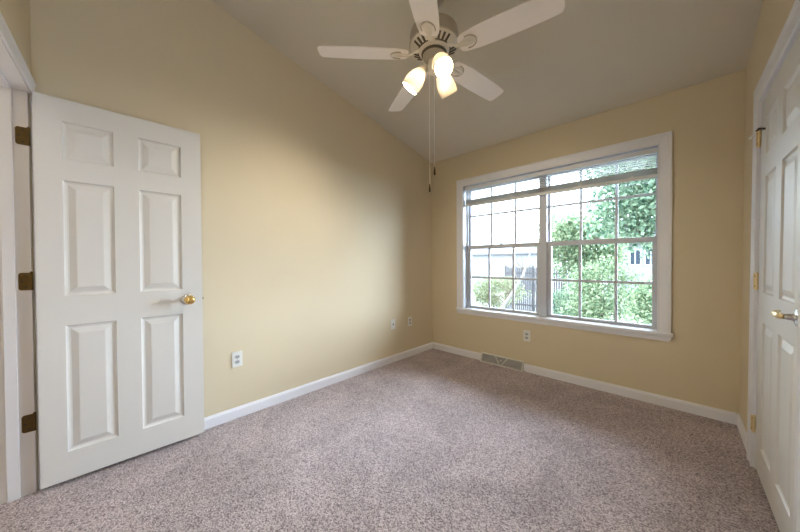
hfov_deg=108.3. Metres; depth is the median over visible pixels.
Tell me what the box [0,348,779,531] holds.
floor
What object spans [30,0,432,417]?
wall
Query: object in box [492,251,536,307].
birch tree
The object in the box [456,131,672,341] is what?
window
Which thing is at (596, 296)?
shrub
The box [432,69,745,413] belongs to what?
wall
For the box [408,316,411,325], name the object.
wall outlet
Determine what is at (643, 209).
leafy tree
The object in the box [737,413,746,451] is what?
baseboard
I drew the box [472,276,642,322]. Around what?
ground
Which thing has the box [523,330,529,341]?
wall outlet
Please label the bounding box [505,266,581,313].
wooden fence
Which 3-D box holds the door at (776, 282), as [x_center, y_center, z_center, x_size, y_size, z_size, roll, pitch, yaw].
[1.745,0.116,1.363,0.093,2.028,0.910,1,1,44]
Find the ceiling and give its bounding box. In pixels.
[211,0,762,163]
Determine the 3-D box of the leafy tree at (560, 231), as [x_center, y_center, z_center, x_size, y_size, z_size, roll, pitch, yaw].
[7.083,0.099,11.360,3.460,5.109,2.615,0,1,44]
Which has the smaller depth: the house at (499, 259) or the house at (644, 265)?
the house at (644, 265)
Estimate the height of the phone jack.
0.116 m
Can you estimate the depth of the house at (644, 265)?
19.44 m
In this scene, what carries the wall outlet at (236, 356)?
attached to the wall at (316, 219)
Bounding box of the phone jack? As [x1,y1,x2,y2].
[391,319,394,328]
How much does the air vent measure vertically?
0.104 m
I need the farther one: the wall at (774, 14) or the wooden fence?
the wooden fence
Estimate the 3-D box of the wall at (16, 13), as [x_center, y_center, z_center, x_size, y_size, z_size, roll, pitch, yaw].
[-0.999,-0.375,0.467,0.120,3.345,2.991,-1,1,-44]
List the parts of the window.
sash, sash, sill, sash, sash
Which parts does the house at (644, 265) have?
pane, pane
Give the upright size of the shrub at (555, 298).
2.188 m
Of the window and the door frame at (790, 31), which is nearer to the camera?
the door frame at (790, 31)
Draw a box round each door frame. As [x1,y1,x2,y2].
[0,12,39,504]
[747,0,799,531]
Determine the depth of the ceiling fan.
1.74 m
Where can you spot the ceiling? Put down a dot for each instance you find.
(593, 57)
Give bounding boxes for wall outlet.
[232,351,241,367]
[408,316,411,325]
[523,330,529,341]
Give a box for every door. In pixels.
[15,91,203,489]
[748,33,799,531]
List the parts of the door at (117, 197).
panel, panel, panel, panel, panel, panel, knob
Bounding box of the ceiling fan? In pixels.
[317,0,564,191]
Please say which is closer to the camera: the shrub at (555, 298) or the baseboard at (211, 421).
the baseboard at (211, 421)
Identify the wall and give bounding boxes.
[0,0,38,488]
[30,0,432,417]
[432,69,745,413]
[739,0,794,430]
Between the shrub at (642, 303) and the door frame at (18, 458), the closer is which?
the door frame at (18, 458)
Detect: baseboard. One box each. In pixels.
[204,342,432,429]
[433,342,736,424]
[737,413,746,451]
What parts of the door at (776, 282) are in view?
panel, panel, panel, lever handle, panel, panel, panel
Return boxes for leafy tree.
[526,204,567,241]
[534,204,635,279]
[574,156,655,259]
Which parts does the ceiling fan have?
blade, blade, lamp shade, blade, pull chain, pull chain, bulb, lamp shade, lamp shade, blade, blade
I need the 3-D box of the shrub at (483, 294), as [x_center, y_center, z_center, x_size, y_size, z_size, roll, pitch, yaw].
[4.619,1.497,14.077,3.101,2.251,2.239,0,1,44]
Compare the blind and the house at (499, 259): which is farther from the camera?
the house at (499, 259)
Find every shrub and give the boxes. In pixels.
[472,275,531,308]
[552,283,605,316]
[558,254,647,321]
[617,273,651,324]
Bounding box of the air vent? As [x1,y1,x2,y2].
[480,352,523,371]
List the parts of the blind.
rail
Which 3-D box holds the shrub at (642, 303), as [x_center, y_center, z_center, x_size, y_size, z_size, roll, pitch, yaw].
[4.942,1.422,5.379,1.478,2.625,0.989,0,1,44]
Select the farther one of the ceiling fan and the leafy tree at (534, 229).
the leafy tree at (534, 229)
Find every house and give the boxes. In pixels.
[472,247,561,287]
[607,227,654,301]
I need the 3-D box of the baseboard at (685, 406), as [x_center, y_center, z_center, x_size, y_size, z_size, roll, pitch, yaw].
[1.433,1.090,3.013,2.717,0.082,0.013,0,1,44]
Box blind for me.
[465,147,657,206]

